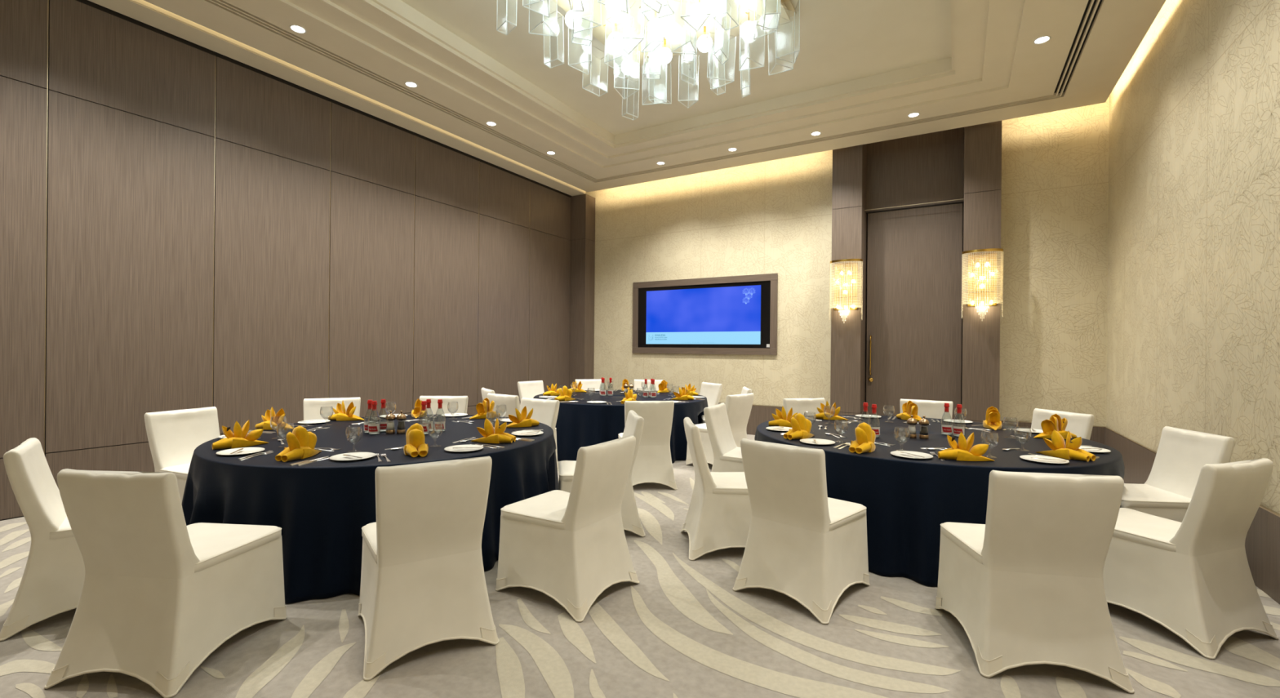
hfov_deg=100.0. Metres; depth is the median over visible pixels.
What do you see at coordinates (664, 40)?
socket
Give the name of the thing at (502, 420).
plate
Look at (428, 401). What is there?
water bottle
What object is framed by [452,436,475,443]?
fork
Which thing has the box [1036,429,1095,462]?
folded napkin
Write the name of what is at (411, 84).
recessed light
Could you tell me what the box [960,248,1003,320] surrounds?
wall sconce
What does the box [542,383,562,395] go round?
folded napkin
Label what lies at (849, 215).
pillar
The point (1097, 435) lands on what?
baseboard
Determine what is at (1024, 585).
banquet chair
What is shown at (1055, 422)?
folded napkin
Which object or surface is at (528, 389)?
banquet chair
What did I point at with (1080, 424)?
banquet chair
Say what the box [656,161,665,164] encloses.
recessed light
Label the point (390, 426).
salt mill
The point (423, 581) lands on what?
banquet chair
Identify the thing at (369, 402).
water bottle
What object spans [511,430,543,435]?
plate
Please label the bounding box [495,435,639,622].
banquet chair
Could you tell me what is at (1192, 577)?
banquet chair
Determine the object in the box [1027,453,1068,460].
fork
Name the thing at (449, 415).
plate
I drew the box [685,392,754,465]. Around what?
banquet chair
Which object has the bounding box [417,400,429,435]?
water bottle
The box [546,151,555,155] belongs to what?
recessed light
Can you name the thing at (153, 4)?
trim
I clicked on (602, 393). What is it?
water bottle
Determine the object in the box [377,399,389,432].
water bottle
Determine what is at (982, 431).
wine glass
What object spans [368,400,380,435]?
water bottle
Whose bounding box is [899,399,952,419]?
banquet chair
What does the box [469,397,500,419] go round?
folded napkin
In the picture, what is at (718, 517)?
banquet chair
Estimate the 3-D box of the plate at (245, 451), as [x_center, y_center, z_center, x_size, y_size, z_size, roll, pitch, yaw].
[-2.719,0.702,3.661,0.268,0.016,0.268,1,0,31]
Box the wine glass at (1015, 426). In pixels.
[1013,426,1031,451]
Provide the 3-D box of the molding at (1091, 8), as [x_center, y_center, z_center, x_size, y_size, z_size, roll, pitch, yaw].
[-0.390,-3.208,4.079,7.103,0.072,10.170,1,0,31]
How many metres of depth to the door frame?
8.80 m
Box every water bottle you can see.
[364,400,375,433]
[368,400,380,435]
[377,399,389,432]
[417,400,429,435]
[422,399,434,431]
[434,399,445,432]
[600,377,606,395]
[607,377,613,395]
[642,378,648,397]
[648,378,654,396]
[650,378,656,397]
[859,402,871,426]
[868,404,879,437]
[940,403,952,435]
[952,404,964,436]
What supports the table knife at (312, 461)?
on the tablecloth at (321, 508)
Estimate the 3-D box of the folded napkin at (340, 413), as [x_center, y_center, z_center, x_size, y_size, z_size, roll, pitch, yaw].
[-2.905,0.608,5.342,0.342,0.199,0.154,1,0,3]
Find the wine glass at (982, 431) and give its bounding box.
[980,431,999,457]
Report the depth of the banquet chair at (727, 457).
5.11 m
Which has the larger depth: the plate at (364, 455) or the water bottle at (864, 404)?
the water bottle at (864, 404)
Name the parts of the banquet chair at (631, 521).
seat, backrest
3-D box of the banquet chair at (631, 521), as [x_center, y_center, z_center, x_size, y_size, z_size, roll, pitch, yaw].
[-0.343,1.021,4.530,0.700,0.946,0.620,1,0,-9]
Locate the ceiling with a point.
(860, 64)
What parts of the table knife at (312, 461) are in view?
handle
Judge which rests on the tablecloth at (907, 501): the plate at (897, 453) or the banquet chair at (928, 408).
the plate at (897, 453)
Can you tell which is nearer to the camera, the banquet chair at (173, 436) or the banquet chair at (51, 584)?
the banquet chair at (51, 584)
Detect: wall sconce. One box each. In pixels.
[829,258,862,323]
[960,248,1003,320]
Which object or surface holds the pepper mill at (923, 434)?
on the tablecloth at (907, 501)
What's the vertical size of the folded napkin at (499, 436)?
0.190 m
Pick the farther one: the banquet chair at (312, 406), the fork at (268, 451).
the banquet chair at (312, 406)
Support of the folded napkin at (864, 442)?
on the tablecloth at (907, 501)
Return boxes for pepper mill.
[395,410,406,434]
[628,382,633,394]
[919,415,928,439]
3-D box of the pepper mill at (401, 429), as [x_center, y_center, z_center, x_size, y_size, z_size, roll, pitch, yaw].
[-2.022,0.619,4.552,0.080,0.195,0.080,1,0,31]
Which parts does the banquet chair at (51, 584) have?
backrest, seat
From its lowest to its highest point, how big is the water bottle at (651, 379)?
0.281 m
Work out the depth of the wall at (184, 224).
5.87 m
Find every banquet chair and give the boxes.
[0,437,84,641]
[44,468,286,697]
[144,406,220,503]
[303,397,360,420]
[357,456,499,680]
[419,395,467,414]
[480,387,494,399]
[487,392,558,467]
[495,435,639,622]
[517,380,544,400]
[519,397,559,481]
[558,409,645,537]
[574,378,604,390]
[618,400,677,489]
[633,379,662,391]
[680,417,751,560]
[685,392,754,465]
[699,382,722,407]
[701,386,751,423]
[703,402,744,471]
[733,438,869,624]
[782,397,825,416]
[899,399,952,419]
[934,470,1134,693]
[1031,408,1093,439]
[1102,457,1278,659]
[1120,426,1235,522]
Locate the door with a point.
(914, 264)
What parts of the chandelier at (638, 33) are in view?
bulb, bulb, bulb, bulb, bulb, bulb, ceiling plate, bulb, bulb, bulb, bulb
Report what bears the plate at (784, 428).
on the tablecloth at (907, 501)
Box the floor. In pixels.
[0,434,1279,697]
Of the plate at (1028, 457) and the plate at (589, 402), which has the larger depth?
the plate at (589, 402)
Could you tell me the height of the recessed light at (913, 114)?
0.005 m
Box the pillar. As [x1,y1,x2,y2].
[568,194,595,388]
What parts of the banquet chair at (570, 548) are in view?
seat, backrest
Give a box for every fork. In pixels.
[238,450,272,458]
[239,451,273,460]
[374,453,382,462]
[380,453,390,462]
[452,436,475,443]
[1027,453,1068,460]
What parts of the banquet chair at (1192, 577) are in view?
seat, backrest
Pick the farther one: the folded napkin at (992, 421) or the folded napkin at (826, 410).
the folded napkin at (826, 410)
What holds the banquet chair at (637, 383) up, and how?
on the floor
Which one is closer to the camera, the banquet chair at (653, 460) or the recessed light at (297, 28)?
the recessed light at (297, 28)
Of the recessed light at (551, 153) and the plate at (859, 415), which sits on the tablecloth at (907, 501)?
the plate at (859, 415)
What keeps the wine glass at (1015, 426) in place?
on the tablecloth at (907, 501)
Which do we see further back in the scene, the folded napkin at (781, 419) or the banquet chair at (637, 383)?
the banquet chair at (637, 383)
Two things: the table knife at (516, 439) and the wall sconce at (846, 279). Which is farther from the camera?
the wall sconce at (846, 279)
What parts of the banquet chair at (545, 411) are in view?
backrest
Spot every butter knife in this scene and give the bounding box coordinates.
[342,454,362,457]
[453,447,480,448]
[900,451,924,457]
[1031,457,1066,461]
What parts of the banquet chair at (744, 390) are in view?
seat, backrest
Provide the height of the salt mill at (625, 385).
0.195 m
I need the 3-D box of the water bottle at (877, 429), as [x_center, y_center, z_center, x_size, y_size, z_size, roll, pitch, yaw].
[1.995,0.612,4.578,0.091,0.281,0.092,1,0,12]
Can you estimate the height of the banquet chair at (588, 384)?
0.946 m
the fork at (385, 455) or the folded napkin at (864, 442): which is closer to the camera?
the fork at (385, 455)
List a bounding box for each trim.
[152,4,584,191]
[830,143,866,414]
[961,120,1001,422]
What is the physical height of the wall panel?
1.380 m
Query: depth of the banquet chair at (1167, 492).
3.78 m
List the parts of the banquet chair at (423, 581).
seat, backrest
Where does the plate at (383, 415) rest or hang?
on the tablecloth at (321, 508)
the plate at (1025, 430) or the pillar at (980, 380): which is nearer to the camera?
the plate at (1025, 430)
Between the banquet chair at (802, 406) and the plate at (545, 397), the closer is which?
the banquet chair at (802, 406)
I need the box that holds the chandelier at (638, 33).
[496,0,799,119]
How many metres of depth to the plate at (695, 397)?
8.21 m
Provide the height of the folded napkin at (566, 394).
0.209 m
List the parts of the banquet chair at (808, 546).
backrest, seat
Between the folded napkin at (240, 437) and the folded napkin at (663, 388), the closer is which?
the folded napkin at (240, 437)
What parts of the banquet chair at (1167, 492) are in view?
seat, backrest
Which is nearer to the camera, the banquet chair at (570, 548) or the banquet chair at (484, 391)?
the banquet chair at (570, 548)
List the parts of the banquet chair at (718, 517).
backrest, seat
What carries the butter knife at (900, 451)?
on the plate at (897, 453)
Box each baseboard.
[718,402,782,435]
[1000,420,1104,444]
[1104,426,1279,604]
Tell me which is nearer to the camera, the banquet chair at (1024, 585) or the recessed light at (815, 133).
the banquet chair at (1024, 585)
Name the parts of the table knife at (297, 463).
handle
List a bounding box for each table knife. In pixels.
[289,456,328,465]
[297,457,329,465]
[515,439,532,441]
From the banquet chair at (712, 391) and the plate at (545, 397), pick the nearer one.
the plate at (545, 397)
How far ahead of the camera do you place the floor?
2.65 m
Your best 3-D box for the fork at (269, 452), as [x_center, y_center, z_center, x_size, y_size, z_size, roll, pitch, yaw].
[-2.536,0.706,3.554,0.030,0.010,0.250,1,0,8]
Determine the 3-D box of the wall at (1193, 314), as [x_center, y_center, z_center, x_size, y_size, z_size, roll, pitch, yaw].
[3.155,-1.032,1.987,0.001,5.120,11.820,1,0,31]
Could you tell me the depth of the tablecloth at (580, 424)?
7.12 m
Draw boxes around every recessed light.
[288,24,306,33]
[404,81,417,87]
[485,121,497,125]
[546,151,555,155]
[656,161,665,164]
[727,147,737,151]
[810,131,821,135]
[907,112,919,117]
[1032,35,1051,44]
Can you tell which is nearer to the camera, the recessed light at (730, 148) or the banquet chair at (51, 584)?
the banquet chair at (51, 584)
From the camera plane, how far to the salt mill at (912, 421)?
4.53 m
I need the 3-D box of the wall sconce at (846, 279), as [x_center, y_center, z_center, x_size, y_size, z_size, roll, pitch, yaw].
[3.202,-0.893,8.386,0.501,0.997,0.163,1,0,31]
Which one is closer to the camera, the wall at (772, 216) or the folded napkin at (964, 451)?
the folded napkin at (964, 451)
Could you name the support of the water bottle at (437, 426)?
on the tablecloth at (321, 508)
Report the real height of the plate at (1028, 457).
0.016 m
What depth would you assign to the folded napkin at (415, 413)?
5.65 m
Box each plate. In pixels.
[216,447,264,455]
[297,419,330,424]
[329,452,375,461]
[379,413,407,417]
[441,413,467,417]
[444,444,483,452]
[500,417,512,422]
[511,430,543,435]
[538,395,556,398]
[586,400,606,403]
[692,395,704,398]
[765,426,791,431]
[800,438,835,444]
[855,414,881,417]
[890,450,933,458]
[942,419,972,423]
[1015,428,1043,433]
[1019,454,1069,463]
[1079,445,1111,453]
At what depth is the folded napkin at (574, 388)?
9.04 m
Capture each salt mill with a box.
[385,410,395,434]
[623,382,628,395]
[906,414,917,438]
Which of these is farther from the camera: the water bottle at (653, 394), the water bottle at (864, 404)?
the water bottle at (653, 394)
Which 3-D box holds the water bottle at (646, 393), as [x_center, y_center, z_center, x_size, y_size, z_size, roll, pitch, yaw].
[0.088,0.595,8.165,0.091,0.281,0.092,1,0,16]
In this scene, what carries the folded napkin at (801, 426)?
on the tablecloth at (907, 501)
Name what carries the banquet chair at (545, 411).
on the floor
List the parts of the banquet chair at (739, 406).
seat, backrest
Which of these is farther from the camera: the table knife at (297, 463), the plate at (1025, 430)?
the plate at (1025, 430)
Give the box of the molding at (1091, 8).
[204,0,1104,182]
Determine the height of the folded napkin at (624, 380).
0.209 m
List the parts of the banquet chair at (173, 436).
seat, backrest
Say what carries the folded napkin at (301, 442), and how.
on the tablecloth at (321, 508)
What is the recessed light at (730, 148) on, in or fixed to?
in the ceiling
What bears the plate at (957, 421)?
on the tablecloth at (907, 501)
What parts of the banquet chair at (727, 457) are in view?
backrest, seat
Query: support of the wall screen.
attached to the wall at (772, 216)
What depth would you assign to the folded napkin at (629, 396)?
7.25 m
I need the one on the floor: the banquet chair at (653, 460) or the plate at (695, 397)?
the banquet chair at (653, 460)
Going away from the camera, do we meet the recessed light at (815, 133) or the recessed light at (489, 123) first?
the recessed light at (489, 123)
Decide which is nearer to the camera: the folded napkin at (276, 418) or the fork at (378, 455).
the fork at (378, 455)
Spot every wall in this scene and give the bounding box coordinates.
[0,0,581,520]
[585,96,1109,426]
[1106,0,1279,513]
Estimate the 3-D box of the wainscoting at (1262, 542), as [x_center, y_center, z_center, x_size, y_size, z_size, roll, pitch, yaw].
[3.115,1.262,1.974,0.021,0.530,11.818,1,0,31]
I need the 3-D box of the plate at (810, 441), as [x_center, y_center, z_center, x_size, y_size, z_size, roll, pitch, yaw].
[1.403,0.738,4.252,0.268,0.016,0.268,1,0,31]
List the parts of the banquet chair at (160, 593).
backrest, seat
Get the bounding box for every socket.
[663,39,666,47]
[703,26,706,35]
[746,12,749,21]
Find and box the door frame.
[865,203,963,419]
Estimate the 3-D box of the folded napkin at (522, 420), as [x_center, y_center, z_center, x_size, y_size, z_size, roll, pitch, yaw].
[-1.109,0.628,5.019,0.342,0.191,0.154,1,0,-37]
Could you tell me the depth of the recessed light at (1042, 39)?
5.44 m
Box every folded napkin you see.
[212,420,268,449]
[255,406,293,430]
[275,426,321,462]
[328,400,364,420]
[403,422,428,457]
[411,398,427,418]
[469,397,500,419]
[471,417,515,443]
[506,405,539,427]
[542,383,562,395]
[554,386,576,400]
[568,380,586,392]
[620,389,636,404]
[621,378,630,391]
[657,380,671,392]
[671,386,693,399]
[681,383,697,395]
[768,406,797,426]
[783,413,814,439]
[813,400,848,420]
[848,422,875,453]
[896,400,921,422]
[937,431,995,461]
[982,406,1002,430]
[1033,413,1076,439]
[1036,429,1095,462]
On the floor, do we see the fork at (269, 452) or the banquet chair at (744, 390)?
the banquet chair at (744, 390)
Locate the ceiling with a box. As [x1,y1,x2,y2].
[88,0,1165,195]
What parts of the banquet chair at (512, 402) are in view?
backrest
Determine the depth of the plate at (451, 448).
3.86 m
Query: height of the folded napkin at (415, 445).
0.209 m
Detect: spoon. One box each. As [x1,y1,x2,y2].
[314,448,334,451]
[459,438,477,442]
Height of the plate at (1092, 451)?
0.016 m
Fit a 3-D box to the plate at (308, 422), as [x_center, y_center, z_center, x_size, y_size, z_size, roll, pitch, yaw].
[-3.110,0.699,5.128,0.268,0.016,0.268,1,0,31]
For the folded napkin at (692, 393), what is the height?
0.199 m
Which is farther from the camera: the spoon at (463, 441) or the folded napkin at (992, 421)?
the folded napkin at (992, 421)
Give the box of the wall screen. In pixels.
[632,273,777,355]
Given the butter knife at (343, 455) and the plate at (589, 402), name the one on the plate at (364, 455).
the butter knife at (343, 455)
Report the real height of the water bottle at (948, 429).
0.281 m
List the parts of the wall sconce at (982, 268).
frame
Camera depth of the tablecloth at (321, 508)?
3.34 m
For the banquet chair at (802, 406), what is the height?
0.946 m
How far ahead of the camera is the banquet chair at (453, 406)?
6.05 m
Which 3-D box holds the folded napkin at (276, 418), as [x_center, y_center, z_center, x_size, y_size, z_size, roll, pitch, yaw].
[-3.195,0.606,4.734,0.342,0.199,0.154,1,0,9]
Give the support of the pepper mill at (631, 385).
on the tablecloth at (580, 424)
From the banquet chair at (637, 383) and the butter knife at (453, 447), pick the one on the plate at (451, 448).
the butter knife at (453, 447)
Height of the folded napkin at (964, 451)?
0.190 m
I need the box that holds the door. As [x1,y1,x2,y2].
[866,203,962,419]
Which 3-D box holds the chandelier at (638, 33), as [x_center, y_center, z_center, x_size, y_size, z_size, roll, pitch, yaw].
[-0.318,-3.064,4.079,2.372,0.746,4.486,1,0,31]
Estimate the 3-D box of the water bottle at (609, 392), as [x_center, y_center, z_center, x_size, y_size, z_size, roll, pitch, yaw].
[-0.460,0.590,8.396,0.091,0.281,0.092,1,0,10]
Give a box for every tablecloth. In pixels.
[181,414,558,604]
[533,390,707,462]
[754,414,1124,586]
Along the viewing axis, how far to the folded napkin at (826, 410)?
5.72 m
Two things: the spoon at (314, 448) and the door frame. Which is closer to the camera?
the spoon at (314, 448)
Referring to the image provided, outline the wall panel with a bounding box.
[866,127,964,213]
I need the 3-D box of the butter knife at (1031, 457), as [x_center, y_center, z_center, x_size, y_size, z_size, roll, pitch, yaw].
[2.738,0.739,3.603,0.192,0.005,0.021,1,0,25]
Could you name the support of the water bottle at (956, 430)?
on the tablecloth at (907, 501)
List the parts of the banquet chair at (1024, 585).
seat, backrest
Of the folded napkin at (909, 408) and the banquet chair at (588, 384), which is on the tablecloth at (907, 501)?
the folded napkin at (909, 408)
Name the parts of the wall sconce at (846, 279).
frame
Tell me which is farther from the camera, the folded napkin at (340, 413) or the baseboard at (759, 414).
the baseboard at (759, 414)
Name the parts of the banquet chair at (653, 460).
backrest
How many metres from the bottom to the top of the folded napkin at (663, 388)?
0.209 m
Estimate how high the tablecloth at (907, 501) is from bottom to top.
0.761 m
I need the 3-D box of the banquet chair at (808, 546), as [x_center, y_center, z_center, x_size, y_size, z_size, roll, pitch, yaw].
[1.036,1.033,3.391,0.620,0.946,0.700,1,0,44]
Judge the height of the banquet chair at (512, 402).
0.946 m
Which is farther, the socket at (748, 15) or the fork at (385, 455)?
the socket at (748, 15)
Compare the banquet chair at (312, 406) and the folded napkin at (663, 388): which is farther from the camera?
the folded napkin at (663, 388)
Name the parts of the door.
handle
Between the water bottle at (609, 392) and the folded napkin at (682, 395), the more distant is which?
the water bottle at (609, 392)
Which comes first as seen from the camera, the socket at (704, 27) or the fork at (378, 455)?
the fork at (378, 455)
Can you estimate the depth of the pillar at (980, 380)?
7.54 m
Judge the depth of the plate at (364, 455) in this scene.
3.55 m

